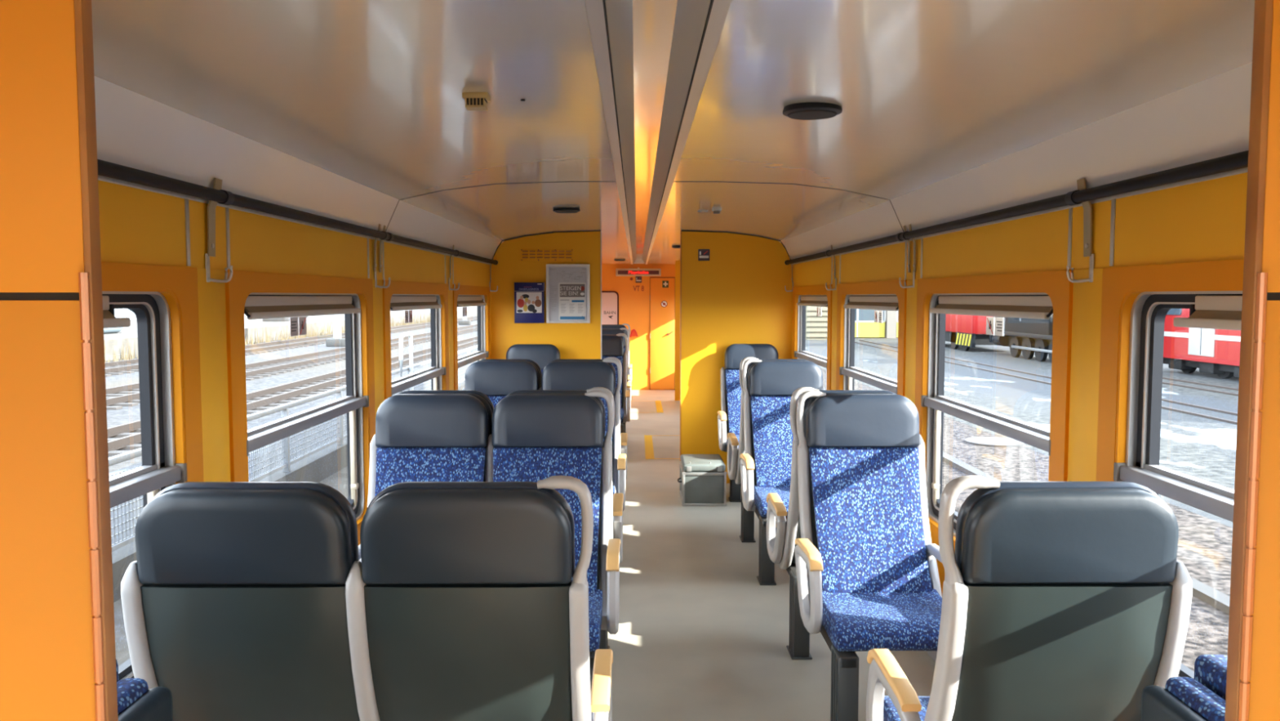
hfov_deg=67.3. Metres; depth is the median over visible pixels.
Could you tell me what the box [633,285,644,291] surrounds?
lettering
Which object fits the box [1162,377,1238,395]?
railway track
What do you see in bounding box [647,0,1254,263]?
ceiling
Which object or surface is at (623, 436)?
seat
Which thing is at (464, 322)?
mast
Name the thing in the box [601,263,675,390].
wall
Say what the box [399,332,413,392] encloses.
gate
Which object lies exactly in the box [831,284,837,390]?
trim
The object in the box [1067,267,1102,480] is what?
wall panel
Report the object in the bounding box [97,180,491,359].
wall
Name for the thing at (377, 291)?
trim
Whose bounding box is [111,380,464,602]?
kerb
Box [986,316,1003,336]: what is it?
window sticker
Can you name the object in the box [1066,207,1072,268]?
trim
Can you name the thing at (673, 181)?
trim
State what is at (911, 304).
trim
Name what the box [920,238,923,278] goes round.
trim
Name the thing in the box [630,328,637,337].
handle
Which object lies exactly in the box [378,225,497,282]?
handrail
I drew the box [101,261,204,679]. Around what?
window
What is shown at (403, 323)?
dry grass
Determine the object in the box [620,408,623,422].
seat cushion
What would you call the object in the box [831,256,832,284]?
trim
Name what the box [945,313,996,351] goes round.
red shunter
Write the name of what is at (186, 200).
trim
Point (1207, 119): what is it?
cove
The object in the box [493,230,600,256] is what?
trim
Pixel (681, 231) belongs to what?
trim
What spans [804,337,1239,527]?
ground
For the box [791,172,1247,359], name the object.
wall
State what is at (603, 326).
seat
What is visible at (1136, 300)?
window
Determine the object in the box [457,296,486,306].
roller blind
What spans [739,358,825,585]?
seat
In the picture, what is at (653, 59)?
ceiling
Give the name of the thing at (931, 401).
window
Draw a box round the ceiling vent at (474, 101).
[462,92,490,111]
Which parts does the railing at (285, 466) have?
post, rail, post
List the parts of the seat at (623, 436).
grab handle, frame, armrest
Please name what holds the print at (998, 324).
attached to the window sticker at (989, 320)
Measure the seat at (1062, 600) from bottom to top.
1.190 m
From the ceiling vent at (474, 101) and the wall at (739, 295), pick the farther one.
the wall at (739, 295)
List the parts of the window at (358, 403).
frame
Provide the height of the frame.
0.485 m
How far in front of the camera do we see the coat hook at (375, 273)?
4.45 m
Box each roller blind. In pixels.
[102,295,130,328]
[244,295,360,319]
[390,296,441,311]
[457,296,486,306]
[796,296,827,306]
[844,296,898,311]
[929,295,1053,319]
[1173,295,1242,330]
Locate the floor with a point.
(699, 637)
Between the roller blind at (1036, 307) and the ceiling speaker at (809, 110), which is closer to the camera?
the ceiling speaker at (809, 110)
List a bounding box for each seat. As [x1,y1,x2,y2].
[115,658,173,720]
[120,475,613,720]
[358,390,620,717]
[397,386,623,648]
[462,358,626,511]
[479,356,627,484]
[506,343,559,373]
[601,323,632,386]
[601,327,631,432]
[601,333,630,433]
[614,333,631,432]
[717,343,778,502]
[727,356,808,542]
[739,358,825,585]
[766,386,896,659]
[794,390,942,720]
[866,475,1192,720]
[1140,653,1227,720]
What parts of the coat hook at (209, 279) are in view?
plate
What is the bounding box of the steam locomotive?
[989,313,1053,362]
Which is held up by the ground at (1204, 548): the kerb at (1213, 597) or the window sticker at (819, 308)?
the kerb at (1213, 597)
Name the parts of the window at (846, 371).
frame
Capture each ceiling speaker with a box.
[552,207,580,213]
[613,258,625,261]
[782,102,842,119]
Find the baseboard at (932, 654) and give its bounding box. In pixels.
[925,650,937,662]
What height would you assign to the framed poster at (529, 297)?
0.335 m
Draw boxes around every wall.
[0,0,1279,720]
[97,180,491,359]
[490,231,792,483]
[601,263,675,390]
[675,260,679,400]
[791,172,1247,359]
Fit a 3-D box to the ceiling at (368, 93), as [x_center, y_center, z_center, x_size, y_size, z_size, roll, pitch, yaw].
[-0.642,-0.979,7.023,1.057,0.106,17.950,0,4,0]
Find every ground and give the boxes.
[105,315,477,666]
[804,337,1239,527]
[819,367,1232,671]
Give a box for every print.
[291,320,303,331]
[550,268,586,311]
[988,320,1002,331]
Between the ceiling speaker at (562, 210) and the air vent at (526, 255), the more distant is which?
the air vent at (526, 255)
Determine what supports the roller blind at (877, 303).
attached to the window at (846, 371)
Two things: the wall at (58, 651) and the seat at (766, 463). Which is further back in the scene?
the seat at (766, 463)
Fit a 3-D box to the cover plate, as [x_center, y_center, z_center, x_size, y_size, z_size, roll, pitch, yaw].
[0.400,-0.948,6.102,0.060,0.004,0.120,0,4,0]
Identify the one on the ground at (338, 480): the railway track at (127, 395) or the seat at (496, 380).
the railway track at (127, 395)
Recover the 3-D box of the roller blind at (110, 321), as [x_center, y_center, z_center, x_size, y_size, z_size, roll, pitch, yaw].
[-1.238,-0.082,1.759,0.064,0.074,1.041,0,4,0]
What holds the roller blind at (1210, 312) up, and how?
attached to the window at (1136, 300)
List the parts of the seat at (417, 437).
armrest, frame, backrest, frame, backrest, under frame, grab handle, frame, armrest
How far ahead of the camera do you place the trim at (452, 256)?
6.33 m
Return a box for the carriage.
[1163,308,1240,377]
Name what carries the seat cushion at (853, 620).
on the seat at (868, 578)
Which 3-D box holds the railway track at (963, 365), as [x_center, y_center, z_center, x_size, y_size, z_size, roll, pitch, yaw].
[11.147,0.488,27.631,0.950,0.130,45.000,0,4,0]
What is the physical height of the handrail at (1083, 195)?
0.218 m
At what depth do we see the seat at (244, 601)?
1.99 m
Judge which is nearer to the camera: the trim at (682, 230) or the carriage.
the trim at (682, 230)
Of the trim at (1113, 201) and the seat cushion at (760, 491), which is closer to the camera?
the trim at (1113, 201)
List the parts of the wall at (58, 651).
panel, door, door, panel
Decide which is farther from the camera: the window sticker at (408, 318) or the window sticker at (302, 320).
the window sticker at (408, 318)
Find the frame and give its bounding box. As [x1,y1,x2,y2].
[546,264,590,323]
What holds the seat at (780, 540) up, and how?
on the floor
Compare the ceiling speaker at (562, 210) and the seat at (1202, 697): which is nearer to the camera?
the seat at (1202, 697)
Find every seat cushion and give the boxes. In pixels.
[116,677,148,714]
[588,588,602,651]
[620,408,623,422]
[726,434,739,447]
[753,484,790,516]
[822,588,942,651]
[883,695,929,720]
[1164,676,1225,720]
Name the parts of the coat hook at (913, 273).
plate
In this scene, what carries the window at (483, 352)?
in the wall at (137, 225)
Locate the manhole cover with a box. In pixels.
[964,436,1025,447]
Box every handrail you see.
[97,159,390,271]
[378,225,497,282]
[784,225,910,282]
[898,150,1248,271]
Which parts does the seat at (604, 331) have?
grab handle, frame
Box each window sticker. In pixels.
[289,316,306,336]
[404,310,412,323]
[462,306,466,316]
[817,306,821,316]
[874,310,882,323]
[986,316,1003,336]
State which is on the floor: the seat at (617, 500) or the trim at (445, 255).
the seat at (617, 500)
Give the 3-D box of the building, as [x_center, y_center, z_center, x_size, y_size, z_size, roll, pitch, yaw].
[12.347,-4.806,57.809,13.000,6.500,14.080,0,4,0]
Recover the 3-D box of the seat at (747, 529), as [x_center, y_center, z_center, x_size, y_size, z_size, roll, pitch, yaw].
[0.935,0.552,6.303,0.692,1.190,0.728,0,4,0]
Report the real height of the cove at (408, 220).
0.204 m
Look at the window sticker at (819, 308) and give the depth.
7.09 m
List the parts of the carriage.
door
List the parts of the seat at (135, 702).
backrest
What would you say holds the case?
on the floor
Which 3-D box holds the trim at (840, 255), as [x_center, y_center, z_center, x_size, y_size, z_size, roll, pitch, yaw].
[1.266,-0.578,6.079,0.005,0.181,0.018,0,4,0]
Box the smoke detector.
[711,208,721,213]
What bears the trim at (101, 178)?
attached to the wall at (137, 225)
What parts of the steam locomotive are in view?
tank, frame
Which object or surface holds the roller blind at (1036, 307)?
attached to the window at (931, 401)
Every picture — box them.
[516,292,542,312]
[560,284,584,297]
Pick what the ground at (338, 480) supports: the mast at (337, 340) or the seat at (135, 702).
the mast at (337, 340)
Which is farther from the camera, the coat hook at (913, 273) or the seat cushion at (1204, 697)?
the coat hook at (913, 273)
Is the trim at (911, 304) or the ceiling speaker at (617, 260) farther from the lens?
the ceiling speaker at (617, 260)
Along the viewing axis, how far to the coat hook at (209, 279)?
2.71 m
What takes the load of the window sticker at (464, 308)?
attached to the window at (483, 352)
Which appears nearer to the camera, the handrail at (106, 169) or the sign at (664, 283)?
the handrail at (106, 169)
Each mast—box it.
[262,316,290,321]
[325,314,345,346]
[458,306,471,324]
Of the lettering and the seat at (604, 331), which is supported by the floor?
the seat at (604, 331)
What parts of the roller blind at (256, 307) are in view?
lever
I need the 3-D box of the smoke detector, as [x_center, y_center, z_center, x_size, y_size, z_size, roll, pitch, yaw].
[0.475,-0.925,5.952,0.056,0.030,0.058,0,4,0]
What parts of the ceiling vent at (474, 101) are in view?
frame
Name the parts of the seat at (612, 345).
backrest, grab handle, frame, armrest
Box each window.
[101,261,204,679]
[224,270,375,545]
[382,280,449,399]
[452,284,490,390]
[601,290,618,324]
[791,284,832,390]
[835,280,906,395]
[915,270,1073,595]
[1096,259,1244,678]
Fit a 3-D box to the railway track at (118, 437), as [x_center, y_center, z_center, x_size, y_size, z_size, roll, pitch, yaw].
[-8.349,-1.539,56.536,1.700,0.190,107.080,0,4,0]
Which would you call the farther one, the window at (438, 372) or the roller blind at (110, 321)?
the window at (438, 372)
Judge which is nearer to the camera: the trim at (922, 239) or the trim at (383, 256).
the trim at (922, 239)
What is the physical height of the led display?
0.145 m
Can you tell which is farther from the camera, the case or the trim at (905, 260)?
the case
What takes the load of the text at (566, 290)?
on the frame
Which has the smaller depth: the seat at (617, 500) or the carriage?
the seat at (617, 500)
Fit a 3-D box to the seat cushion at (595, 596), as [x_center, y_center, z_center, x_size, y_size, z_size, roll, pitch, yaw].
[-0.364,0.922,3.411,0.450,0.105,0.393,0,4,0]
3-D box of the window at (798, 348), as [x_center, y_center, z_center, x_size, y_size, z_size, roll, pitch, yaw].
[1.291,0.209,7.134,0.076,1.523,1.545,0,4,0]
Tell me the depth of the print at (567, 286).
7.94 m
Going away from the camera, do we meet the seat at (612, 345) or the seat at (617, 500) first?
the seat at (617, 500)
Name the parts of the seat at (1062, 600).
armrest, frame, grab handle, frame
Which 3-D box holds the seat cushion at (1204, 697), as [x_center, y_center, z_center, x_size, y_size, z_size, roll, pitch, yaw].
[0.988,0.800,1.495,0.060,0.415,0.570,0,4,0]
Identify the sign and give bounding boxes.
[635,276,641,282]
[661,300,667,306]
[662,280,668,287]
[697,248,710,260]
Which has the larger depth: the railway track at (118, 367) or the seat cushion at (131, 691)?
the railway track at (118, 367)
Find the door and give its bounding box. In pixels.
[649,276,675,390]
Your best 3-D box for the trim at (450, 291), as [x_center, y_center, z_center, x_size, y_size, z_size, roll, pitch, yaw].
[-1.230,0.268,6.255,0.006,1.523,0.184,0,4,0]
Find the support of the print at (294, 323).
attached to the window sticker at (302, 320)
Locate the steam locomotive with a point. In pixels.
(1029, 336)
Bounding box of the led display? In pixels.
[615,267,661,275]
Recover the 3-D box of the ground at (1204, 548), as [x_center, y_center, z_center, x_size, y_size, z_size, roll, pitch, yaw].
[2.090,-1.547,60.037,7.300,0.300,200.000,0,4,0]
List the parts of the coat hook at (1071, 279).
plate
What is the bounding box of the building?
[805,306,898,339]
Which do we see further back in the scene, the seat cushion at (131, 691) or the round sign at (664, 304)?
the round sign at (664, 304)
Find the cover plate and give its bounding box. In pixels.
[697,209,708,212]
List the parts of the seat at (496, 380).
backrest, backrest, grab handle, frame, armrest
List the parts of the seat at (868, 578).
frame, armrest, grab handle, under frame, backrest, frame, armrest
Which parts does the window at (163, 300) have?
frame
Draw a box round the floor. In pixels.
[608,390,935,720]
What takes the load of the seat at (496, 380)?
on the floor
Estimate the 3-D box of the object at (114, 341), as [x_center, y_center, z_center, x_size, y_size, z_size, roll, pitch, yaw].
[-69.709,-3.053,74.733,101.000,0.750,170.000,0,4,0]
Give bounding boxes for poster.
[514,282,544,323]
[558,282,586,319]
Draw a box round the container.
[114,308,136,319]
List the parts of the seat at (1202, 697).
backrest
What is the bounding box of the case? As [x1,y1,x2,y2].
[677,453,727,506]
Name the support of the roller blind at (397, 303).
attached to the window at (438, 372)
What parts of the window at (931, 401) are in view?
frame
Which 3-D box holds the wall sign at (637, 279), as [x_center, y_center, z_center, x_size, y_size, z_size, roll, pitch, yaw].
[-0.023,-1.347,15.993,0.105,0.105,0.006,0,4,0]
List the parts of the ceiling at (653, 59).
panel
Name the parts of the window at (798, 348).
frame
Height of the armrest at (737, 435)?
0.105 m
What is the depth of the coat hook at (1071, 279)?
2.72 m
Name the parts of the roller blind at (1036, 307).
lever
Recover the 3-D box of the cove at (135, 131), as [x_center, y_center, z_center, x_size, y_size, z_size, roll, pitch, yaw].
[-1.184,-0.464,1.318,0.105,0.204,6.500,0,4,0]
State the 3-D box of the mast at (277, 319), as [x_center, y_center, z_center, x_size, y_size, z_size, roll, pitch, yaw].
[-22.660,-5.433,59.696,1.400,6.000,1.000,0,4,0]
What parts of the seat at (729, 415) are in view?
armrest, frame, backrest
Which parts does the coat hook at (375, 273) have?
plate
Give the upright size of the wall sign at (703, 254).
0.096 m
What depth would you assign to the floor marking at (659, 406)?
13.41 m
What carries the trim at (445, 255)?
attached to the wall at (137, 225)
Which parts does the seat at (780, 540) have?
armrest, frame, under frame, grab handle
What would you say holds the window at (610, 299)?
in the wall at (633, 305)
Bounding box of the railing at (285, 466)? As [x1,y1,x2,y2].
[108,345,477,551]
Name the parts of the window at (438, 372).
frame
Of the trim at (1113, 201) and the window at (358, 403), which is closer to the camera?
the trim at (1113, 201)
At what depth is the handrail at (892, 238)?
5.43 m
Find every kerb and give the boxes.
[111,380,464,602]
[942,451,1230,614]
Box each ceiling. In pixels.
[91,0,631,264]
[584,0,731,264]
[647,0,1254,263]
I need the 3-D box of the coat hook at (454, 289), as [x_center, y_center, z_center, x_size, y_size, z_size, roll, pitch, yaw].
[-1.211,-0.494,6.221,0.071,0.081,0.080,-2,4,-22]
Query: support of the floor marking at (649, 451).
on the floor
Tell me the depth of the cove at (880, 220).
5.61 m
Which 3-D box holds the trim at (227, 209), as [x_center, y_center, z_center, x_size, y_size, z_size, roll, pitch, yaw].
[-1.220,-0.362,2.844,0.005,0.181,0.018,0,4,0]
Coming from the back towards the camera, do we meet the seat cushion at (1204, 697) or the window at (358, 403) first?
the window at (358, 403)
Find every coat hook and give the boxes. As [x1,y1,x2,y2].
[204,253,232,282]
[374,271,390,288]
[448,277,459,290]
[825,277,836,290]
[899,271,915,288]
[1066,253,1094,282]
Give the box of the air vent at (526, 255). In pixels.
[520,248,573,261]
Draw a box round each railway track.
[104,315,477,376]
[106,324,477,409]
[106,336,477,456]
[854,339,1237,424]
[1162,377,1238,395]
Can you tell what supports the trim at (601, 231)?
attached to the wall at (739, 295)
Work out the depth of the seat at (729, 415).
7.85 m
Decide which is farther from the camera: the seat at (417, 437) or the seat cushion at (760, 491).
the seat cushion at (760, 491)
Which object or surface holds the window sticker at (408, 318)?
attached to the window at (438, 372)
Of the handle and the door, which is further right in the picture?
the door
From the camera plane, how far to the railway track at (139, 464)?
12.45 m
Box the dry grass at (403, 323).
[104,310,430,362]
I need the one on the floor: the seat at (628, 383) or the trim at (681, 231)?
the seat at (628, 383)
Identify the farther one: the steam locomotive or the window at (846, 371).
the steam locomotive
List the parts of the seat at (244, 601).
frame, frame, grab handle, frame, armrest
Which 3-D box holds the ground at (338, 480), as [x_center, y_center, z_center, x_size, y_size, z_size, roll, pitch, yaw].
[-60.860,-1.533,59.830,118.600,0.300,200.000,0,4,0]
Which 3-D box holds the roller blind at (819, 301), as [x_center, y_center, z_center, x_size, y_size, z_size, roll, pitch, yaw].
[1.285,-0.436,7.070,0.064,0.074,1.201,0,4,0]
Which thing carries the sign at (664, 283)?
attached to the door
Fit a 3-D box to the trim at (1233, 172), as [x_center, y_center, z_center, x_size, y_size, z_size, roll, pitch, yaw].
[1.272,-0.565,4.462,0.005,0.012,6.970,0,4,0]
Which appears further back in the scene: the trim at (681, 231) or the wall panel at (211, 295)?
the trim at (681, 231)
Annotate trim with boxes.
[97,175,490,264]
[184,198,191,266]
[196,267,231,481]
[225,207,231,268]
[367,238,369,278]
[372,279,384,416]
[382,241,384,279]
[385,181,616,231]
[444,254,445,283]
[448,284,453,390]
[452,256,453,284]
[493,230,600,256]
[600,231,601,359]
[673,181,903,231]
[680,231,681,461]
[681,230,791,259]
[791,167,1248,264]
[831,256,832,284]
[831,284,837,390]
[839,254,840,283]
[904,241,906,278]
[904,279,917,404]
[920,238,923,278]
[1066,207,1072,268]
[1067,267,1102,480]
[1109,199,1115,266]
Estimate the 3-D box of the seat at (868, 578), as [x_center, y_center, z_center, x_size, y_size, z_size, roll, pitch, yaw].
[0.944,0.735,3.567,0.692,1.190,0.735,0,4,0]
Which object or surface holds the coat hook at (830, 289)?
attached to the wall at (1202, 221)
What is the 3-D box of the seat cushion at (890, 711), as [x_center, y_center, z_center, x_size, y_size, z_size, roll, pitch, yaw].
[0.892,0.980,2.530,0.450,0.105,0.393,0,4,0]
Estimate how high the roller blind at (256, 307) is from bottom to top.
0.074 m
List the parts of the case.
lid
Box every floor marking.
[630,400,663,413]
[644,435,679,458]
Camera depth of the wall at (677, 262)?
14.40 m
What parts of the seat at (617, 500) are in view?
grab handle, frame, armrest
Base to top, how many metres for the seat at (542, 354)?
1.176 m
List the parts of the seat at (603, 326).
grab handle, frame, armrest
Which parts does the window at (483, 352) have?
frame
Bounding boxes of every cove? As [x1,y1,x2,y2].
[93,75,398,231]
[386,200,500,259]
[782,200,902,259]
[890,62,1252,231]
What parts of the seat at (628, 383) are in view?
armrest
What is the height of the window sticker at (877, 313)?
0.068 m
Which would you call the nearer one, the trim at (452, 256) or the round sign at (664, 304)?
the trim at (452, 256)
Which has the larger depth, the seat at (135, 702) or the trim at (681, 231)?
the trim at (681, 231)
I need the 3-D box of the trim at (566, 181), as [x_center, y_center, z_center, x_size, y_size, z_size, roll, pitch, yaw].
[-0.666,-0.720,4.562,1.122,0.288,0.009,0,4,0]
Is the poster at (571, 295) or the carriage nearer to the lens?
the poster at (571, 295)
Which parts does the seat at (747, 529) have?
armrest, frame, grab handle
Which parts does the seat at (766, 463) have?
armrest, frame, grab handle, under frame, backrest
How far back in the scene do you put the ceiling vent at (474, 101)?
2.55 m
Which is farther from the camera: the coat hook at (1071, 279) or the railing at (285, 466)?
the railing at (285, 466)
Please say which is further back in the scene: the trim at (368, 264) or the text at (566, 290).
the text at (566, 290)

